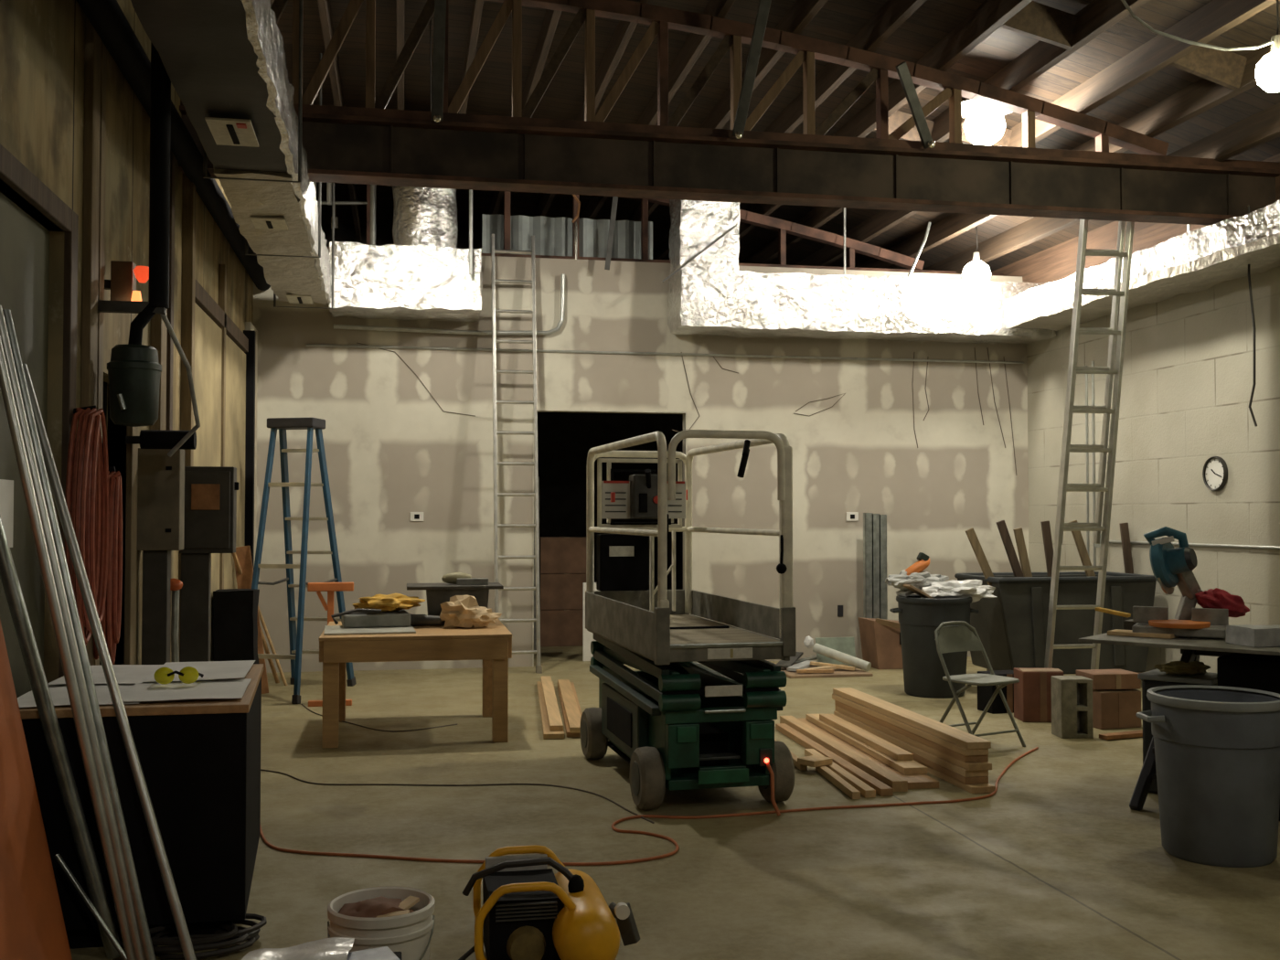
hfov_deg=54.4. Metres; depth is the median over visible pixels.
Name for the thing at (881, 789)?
board
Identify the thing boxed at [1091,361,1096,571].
conduit
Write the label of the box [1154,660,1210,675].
rag
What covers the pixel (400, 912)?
scrap
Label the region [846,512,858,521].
wall box
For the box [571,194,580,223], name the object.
tube
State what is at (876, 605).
stud
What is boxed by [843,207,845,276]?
rod
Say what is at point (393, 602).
gloves
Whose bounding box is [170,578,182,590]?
valve
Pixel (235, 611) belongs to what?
bag
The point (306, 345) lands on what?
conduit
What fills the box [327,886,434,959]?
plastic bucket
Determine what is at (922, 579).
bag
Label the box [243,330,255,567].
trim
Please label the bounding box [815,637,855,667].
panel
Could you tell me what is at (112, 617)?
lead
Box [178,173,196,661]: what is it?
trim
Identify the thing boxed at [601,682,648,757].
panel
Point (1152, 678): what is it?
storage tote
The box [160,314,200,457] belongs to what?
cable
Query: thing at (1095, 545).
junction box
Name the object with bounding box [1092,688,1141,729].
cardboard box
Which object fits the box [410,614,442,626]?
drill
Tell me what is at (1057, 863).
floor
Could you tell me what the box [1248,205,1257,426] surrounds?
hanging cable
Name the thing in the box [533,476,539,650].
post
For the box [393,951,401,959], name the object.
box
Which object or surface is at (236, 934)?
cable coil
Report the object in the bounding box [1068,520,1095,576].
board
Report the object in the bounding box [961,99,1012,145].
work lamp
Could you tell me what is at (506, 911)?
vent grille
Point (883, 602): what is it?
stud
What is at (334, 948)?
plastic wrap
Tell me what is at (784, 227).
roof truss
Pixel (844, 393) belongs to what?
loose wire
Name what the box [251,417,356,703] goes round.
stepladder
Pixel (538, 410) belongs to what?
trim
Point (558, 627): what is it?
storage box
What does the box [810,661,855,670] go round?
scrap piece
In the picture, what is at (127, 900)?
conduit
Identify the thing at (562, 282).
pipe
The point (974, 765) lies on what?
board
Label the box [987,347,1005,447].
loose wire
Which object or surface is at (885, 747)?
board
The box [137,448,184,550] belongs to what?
switch box
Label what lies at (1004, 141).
block
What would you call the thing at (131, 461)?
door
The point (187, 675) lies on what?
safety glasses
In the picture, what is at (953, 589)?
plastic wrap
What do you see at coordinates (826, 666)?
scrap piece
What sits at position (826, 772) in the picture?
board
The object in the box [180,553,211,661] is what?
stand
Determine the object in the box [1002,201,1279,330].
duct
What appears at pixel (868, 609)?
stud
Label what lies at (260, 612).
wooden pole
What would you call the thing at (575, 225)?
pipe fitting
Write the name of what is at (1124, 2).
cable
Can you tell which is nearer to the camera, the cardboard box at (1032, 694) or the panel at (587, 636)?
the cardboard box at (1032, 694)
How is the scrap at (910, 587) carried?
on the plastic wrap at (953, 589)
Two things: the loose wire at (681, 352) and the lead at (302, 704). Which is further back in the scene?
the loose wire at (681, 352)
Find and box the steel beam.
[178,105,1279,225]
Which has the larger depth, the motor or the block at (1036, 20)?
the block at (1036, 20)
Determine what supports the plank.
on the bench
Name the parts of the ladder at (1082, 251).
rail, fly rail, fly rail, rail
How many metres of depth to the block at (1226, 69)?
8.33 m
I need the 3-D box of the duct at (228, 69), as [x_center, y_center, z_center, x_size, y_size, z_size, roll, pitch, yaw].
[-1.996,-2.452,6.141,0.531,1.503,10.691,0,-2,-12]
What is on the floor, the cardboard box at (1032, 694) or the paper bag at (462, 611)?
the cardboard box at (1032, 694)
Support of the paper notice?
attached to the door at (25, 251)
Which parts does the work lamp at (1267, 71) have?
bulb, cord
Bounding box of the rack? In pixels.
[311,181,367,229]
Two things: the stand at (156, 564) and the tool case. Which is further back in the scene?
the tool case
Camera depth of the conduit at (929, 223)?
12.56 m
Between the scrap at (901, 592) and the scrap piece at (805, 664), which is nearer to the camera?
the scrap at (901, 592)
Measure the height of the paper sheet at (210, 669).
0.008 m
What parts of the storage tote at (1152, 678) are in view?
lid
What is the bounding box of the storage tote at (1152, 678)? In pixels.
[1137,668,1216,793]
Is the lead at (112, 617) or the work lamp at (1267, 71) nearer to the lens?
the lead at (112, 617)
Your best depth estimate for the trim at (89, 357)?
5.66 m
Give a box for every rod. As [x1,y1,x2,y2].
[53,853,127,959]
[370,184,375,243]
[469,189,472,274]
[661,224,737,282]
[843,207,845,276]
[1186,224,1190,233]
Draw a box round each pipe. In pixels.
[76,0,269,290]
[148,39,170,309]
[170,590,179,661]
[333,274,565,334]
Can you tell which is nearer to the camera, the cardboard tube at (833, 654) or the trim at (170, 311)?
the trim at (170, 311)
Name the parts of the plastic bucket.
wire handle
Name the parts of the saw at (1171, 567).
blade, handle, motor, pivot post, arm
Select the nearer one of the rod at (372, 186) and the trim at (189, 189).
the trim at (189, 189)
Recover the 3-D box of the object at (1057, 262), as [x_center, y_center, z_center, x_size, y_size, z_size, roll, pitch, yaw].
[5.336,-2.446,7.707,0.070,0.730,21.200,0,-2,-11]
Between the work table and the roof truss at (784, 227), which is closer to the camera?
the work table
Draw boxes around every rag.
[338,896,413,917]
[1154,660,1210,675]
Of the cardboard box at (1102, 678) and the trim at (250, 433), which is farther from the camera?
the trim at (250, 433)
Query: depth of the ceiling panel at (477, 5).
9.64 m
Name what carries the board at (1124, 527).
in the dumpster
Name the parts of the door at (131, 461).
frame, frame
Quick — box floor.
[70,645,1279,959]
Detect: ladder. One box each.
[490,234,542,673]
[1044,219,1134,669]
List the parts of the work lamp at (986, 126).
lamp shade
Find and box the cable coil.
[118,913,266,959]
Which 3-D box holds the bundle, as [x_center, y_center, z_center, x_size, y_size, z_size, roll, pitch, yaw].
[3.200,0.794,6.367,0.304,0.099,0.229,0,-2,-11]
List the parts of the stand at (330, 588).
post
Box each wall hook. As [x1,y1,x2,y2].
[73,405,96,414]
[108,466,115,471]
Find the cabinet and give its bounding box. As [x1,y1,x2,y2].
[19,663,263,949]
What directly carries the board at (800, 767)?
on the floor
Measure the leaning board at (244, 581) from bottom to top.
1.253 m
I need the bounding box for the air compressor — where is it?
[458,844,639,959]
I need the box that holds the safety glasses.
[154,666,203,684]
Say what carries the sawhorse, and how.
on the floor
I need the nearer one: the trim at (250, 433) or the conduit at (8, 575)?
the conduit at (8, 575)
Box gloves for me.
[352,593,425,611]
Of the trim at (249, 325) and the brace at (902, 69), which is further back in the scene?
the trim at (249, 325)
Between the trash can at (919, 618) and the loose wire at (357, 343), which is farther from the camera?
the loose wire at (357, 343)
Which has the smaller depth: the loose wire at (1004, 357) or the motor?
the motor
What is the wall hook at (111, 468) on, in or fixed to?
attached to the wall at (42, 42)
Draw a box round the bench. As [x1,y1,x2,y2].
[1078,632,1279,657]
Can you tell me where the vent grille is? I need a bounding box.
[495,900,557,922]
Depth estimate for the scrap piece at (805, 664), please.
11.94 m
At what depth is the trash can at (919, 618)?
10.34 m
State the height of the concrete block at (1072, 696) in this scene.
0.404 m
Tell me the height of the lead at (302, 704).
0.008 m
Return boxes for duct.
[132,0,334,309]
[328,185,483,323]
[667,199,1055,344]
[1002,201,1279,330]
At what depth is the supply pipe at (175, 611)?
7.52 m
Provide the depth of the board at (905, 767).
7.63 m
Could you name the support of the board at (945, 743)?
on the board at (971, 758)
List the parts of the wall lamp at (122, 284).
lit bulb, red globe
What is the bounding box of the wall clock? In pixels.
[1202,456,1227,490]
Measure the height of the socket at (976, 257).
0.100 m
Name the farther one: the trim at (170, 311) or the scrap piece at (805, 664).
the scrap piece at (805, 664)
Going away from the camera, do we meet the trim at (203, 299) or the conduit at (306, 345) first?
the trim at (203, 299)
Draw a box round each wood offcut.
[797,755,832,767]
[1098,730,1142,740]
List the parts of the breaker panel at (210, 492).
plate, door, knob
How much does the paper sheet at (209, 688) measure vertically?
0.008 m
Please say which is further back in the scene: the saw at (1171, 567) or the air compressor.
the saw at (1171, 567)
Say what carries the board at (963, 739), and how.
on the board at (945, 743)
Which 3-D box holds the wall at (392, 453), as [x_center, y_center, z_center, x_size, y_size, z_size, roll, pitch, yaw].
[0.225,-0.180,12.845,8.120,4.120,0.130,0,-2,-11]
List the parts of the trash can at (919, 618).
handle, handle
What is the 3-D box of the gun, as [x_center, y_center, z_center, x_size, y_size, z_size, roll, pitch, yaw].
[2.372,0.727,10.667,0.260,0.214,0.126,0,-2,-11]
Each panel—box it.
[179,466,239,553]
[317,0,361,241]
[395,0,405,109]
[458,0,483,113]
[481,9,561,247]
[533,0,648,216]
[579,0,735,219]
[582,582,597,661]
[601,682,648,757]
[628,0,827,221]
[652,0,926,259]
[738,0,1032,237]
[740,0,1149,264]
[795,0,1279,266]
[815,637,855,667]
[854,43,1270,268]
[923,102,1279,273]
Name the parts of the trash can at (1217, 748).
handle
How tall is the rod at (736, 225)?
0.603 m
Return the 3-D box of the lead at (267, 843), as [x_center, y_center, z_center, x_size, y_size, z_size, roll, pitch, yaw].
[0.557,1.701,6.530,4.878,0.012,1.657,1,-2,-19]
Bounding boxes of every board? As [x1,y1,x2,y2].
[0,619,72,959]
[234,545,269,693]
[537,681,564,739]
[540,676,563,731]
[557,679,581,733]
[557,682,582,736]
[774,738,807,770]
[775,723,893,796]
[779,715,907,791]
[798,717,938,789]
[804,748,875,798]
[805,713,927,774]
[815,765,860,799]
[819,714,913,760]
[832,687,991,748]
[832,693,988,756]
[833,710,988,777]
[834,700,988,762]
[834,705,991,770]
[877,736,988,784]
[913,759,995,793]
[965,527,993,594]
[996,520,1023,576]
[1013,527,1032,576]
[1040,520,1053,576]
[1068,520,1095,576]
[1119,522,1133,573]
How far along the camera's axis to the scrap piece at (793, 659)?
12.09 m
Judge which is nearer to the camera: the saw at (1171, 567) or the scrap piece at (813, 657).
the saw at (1171, 567)
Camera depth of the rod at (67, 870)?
4.21 m
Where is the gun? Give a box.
[905,552,929,575]
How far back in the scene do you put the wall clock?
10.40 m
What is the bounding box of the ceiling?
[272,0,1279,272]
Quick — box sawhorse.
[1129,649,1232,810]
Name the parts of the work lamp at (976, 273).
cord, bulb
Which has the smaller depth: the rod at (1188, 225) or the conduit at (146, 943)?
the conduit at (146, 943)
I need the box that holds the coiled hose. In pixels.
[64,407,108,645]
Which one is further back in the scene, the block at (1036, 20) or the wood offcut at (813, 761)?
the block at (1036, 20)
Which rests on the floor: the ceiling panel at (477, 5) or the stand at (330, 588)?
the stand at (330, 588)
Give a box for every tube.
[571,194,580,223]
[812,643,871,671]
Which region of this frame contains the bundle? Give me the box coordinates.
[1225,623,1279,645]
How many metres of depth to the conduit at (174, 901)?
4.32 m
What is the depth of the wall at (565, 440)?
17.35 m
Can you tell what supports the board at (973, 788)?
on the floor
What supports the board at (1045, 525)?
in the dumpster
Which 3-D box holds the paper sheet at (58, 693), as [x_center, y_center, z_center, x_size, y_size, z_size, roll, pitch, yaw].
[-2.076,0.803,4.689,0.470,0.008,0.650,0,-2,-11]
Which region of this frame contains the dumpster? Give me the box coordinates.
[954,571,1156,673]
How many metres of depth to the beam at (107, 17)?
6.98 m
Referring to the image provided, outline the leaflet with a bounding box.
[346,946,400,959]
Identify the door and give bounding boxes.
[0,143,78,697]
[94,41,138,665]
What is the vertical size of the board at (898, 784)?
0.060 m
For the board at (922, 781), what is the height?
0.038 m
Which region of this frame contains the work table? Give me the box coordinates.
[319,618,511,748]
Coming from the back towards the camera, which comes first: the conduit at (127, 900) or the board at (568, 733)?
the board at (568, 733)
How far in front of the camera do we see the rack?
12.41 m
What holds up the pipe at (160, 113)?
hanging from the duct at (228, 69)
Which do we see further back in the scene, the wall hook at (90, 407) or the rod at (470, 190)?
the rod at (470, 190)
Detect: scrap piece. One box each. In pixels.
[776,651,803,667]
[786,660,817,671]
[793,654,817,664]
[796,669,833,672]
[803,663,848,669]
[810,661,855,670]
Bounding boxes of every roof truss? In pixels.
[180,0,1279,170]
[326,184,1003,276]
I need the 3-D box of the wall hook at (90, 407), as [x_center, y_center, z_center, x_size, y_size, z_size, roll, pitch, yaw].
[-2.425,-0.303,5.401,0.124,0.042,0.024,0,-2,-11]
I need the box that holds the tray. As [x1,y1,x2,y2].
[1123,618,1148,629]
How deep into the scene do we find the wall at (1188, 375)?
10.86 m
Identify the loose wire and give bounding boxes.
[356,342,475,415]
[672,352,699,432]
[713,356,738,373]
[793,393,845,415]
[912,352,917,447]
[923,356,928,420]
[974,347,983,425]
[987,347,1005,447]
[1003,356,1016,475]
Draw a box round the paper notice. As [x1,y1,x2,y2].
[0,479,13,547]
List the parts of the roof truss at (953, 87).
post, post, post, post, post, post, post, post, post, post, post, post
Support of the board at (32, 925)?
on the floor
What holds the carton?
on the floor
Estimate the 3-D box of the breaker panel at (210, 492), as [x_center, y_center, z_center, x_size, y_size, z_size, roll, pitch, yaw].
[-2.693,0.187,7.794,0.347,0.539,0.174,0,-2,-11]
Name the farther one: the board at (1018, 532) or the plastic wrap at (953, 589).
the board at (1018, 532)
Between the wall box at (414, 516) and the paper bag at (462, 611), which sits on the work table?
the paper bag at (462, 611)
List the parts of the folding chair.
leg, leg, backrest, seat, leg, leg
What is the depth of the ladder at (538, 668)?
12.18 m
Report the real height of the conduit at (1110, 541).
0.027 m
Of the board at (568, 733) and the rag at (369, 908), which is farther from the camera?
the board at (568, 733)
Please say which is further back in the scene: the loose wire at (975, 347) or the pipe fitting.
the loose wire at (975, 347)
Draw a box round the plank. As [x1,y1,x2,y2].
[1107,629,1179,639]
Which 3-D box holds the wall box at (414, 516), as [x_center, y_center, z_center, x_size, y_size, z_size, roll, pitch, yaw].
[-2.204,0.361,12.292,0.130,0.090,0.016,0,-2,-11]
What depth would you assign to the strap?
12.53 m
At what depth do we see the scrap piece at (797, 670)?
11.69 m
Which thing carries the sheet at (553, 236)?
attached to the roof truss at (784, 227)
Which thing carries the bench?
on the floor
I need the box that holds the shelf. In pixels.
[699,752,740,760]
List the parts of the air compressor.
power cord, panel, air tank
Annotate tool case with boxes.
[330,608,410,628]
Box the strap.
[604,196,618,270]
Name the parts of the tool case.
handle, lid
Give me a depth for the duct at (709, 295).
12.49 m
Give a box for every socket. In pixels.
[972,252,980,261]
[1270,34,1279,52]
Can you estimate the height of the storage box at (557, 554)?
0.418 m
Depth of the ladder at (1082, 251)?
9.63 m
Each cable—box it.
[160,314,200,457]
[1120,0,1273,51]
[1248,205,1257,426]
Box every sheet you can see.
[17,683,140,707]
[47,663,198,684]
[121,678,251,702]
[142,660,255,682]
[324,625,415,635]
[482,213,652,259]
[780,663,873,678]
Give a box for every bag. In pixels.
[212,588,258,663]
[439,595,501,628]
[885,569,941,590]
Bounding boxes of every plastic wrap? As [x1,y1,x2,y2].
[241,937,354,959]
[920,579,996,602]
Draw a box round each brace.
[431,0,446,123]
[731,0,771,138]
[895,61,935,149]
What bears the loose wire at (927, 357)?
attached to the wall at (392, 453)
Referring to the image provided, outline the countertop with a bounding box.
[19,663,263,719]
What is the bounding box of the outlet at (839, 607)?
[837,605,842,616]
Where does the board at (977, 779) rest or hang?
on the board at (973, 788)
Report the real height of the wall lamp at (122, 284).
0.242 m
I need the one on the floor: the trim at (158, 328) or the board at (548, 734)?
the board at (548, 734)
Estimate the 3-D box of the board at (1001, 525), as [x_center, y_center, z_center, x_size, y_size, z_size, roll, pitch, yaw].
[3.353,0.858,10.996,0.421,1.011,0.035,0,-2,-11]
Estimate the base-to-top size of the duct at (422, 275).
1.617 m
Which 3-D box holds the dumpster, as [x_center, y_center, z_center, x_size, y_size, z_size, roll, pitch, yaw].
[3.745,1.344,11.231,1.585,0.985,0.890,0,-2,-11]
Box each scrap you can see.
[375,909,409,917]
[398,896,419,909]
[803,635,813,648]
[896,575,949,596]
[902,584,934,598]
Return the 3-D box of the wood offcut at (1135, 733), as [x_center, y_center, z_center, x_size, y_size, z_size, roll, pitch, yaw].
[3.386,1.743,8.529,0.553,0.030,0.080,1,-2,-23]
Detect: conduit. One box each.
[0,304,144,959]
[0,335,135,959]
[0,514,120,959]
[2,309,156,959]
[22,363,196,959]
[305,343,1023,363]
[906,222,931,277]
[1085,365,1088,554]
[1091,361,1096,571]
[1109,540,1279,549]
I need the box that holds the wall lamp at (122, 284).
[104,260,149,301]
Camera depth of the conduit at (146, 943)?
4.21 m
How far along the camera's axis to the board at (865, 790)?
7.03 m
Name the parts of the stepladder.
rail, rail, rail, rail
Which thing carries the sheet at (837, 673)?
on the floor
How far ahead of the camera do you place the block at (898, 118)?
10.57 m
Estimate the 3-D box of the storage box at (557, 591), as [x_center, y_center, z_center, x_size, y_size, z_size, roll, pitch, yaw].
[-0.894,1.301,14.663,0.620,0.418,0.510,0,-2,-11]
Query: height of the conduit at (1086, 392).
2.181 m
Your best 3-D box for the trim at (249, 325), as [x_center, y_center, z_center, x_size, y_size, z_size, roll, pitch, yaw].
[-3.670,0.199,11.718,0.050,3.300,0.600,0,-2,-11]
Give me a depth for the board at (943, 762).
7.53 m
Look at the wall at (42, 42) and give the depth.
5.57 m
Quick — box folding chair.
[934,620,1025,746]
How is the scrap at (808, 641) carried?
on the scrap piece at (813, 657)
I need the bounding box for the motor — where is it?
[97,299,166,426]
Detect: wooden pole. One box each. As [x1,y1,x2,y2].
[231,552,279,682]
[257,604,287,685]
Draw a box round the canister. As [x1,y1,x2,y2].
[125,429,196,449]
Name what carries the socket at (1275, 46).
attached to the work lamp at (1267, 71)
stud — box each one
[863,512,873,618]
[872,513,880,618]
[879,514,887,619]
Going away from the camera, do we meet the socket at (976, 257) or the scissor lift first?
the scissor lift
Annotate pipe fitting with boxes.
[574,222,577,259]
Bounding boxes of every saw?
[406,572,503,625]
[1095,526,1250,638]
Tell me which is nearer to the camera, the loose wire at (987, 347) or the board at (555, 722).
the board at (555, 722)
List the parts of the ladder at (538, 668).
rail, rail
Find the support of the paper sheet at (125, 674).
on the cabinet
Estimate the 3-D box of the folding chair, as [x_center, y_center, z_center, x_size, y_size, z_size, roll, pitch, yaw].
[2.231,1.358,8.268,0.444,0.808,0.489,1,-2,-31]
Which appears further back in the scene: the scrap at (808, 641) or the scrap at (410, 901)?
the scrap at (808, 641)
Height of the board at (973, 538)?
0.892 m
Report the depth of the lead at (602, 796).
7.01 m
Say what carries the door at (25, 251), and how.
in the wall at (42, 42)
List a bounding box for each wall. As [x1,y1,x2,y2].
[0,0,253,682]
[252,247,1028,672]
[322,223,682,590]
[1026,266,1279,680]
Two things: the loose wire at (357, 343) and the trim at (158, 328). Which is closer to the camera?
the trim at (158, 328)
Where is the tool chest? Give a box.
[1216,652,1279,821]
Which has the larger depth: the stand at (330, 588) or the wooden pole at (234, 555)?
the wooden pole at (234, 555)
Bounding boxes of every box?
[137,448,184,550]
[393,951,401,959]
[410,512,423,521]
[539,536,586,573]
[539,573,586,609]
[539,609,582,646]
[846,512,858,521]
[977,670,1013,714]
[1013,667,1063,722]
[1076,669,1141,689]
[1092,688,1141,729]
[1094,533,1101,547]
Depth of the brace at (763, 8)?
8.59 m
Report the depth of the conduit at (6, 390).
4.13 m
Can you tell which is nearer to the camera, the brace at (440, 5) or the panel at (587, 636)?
the brace at (440, 5)
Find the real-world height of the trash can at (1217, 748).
0.720 m
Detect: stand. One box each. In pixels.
[141,550,170,664]
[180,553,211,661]
[307,582,353,706]
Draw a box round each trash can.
[889,594,978,698]
[1135,684,1279,867]
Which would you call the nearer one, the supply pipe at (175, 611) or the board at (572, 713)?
the supply pipe at (175, 611)
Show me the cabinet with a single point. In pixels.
(200, 758)
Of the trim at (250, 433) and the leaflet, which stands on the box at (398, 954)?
the leaflet
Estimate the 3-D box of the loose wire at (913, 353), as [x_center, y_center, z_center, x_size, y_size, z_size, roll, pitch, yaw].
[2.943,-0.856,13.311,0.066,1.030,0.009,0,-2,-11]
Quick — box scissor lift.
[579,429,796,816]
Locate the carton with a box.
[858,617,903,669]
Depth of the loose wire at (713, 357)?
12.92 m
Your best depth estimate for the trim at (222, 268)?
9.80 m
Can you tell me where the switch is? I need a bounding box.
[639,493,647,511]
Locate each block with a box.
[872,110,934,140]
[961,128,1012,146]
[1000,0,1077,49]
[1051,675,1093,738]
[1170,42,1247,90]
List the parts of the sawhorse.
leg, leg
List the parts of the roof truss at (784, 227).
post, post, post, post, post, post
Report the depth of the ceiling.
10.27 m
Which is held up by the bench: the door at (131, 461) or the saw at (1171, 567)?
the saw at (1171, 567)
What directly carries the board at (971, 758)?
on the board at (974, 765)
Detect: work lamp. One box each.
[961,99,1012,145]
[961,225,991,287]
[1255,0,1279,92]
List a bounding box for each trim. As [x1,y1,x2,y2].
[80,14,101,665]
[149,309,167,430]
[165,149,175,662]
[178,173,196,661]
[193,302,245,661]
[194,279,248,351]
[218,264,226,588]
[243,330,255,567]
[245,321,257,567]
[532,409,687,666]
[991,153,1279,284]
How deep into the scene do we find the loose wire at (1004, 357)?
13.51 m
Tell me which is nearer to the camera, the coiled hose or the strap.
the coiled hose
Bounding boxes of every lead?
[93,470,122,664]
[260,746,1038,865]
[260,768,654,823]
[301,704,457,732]

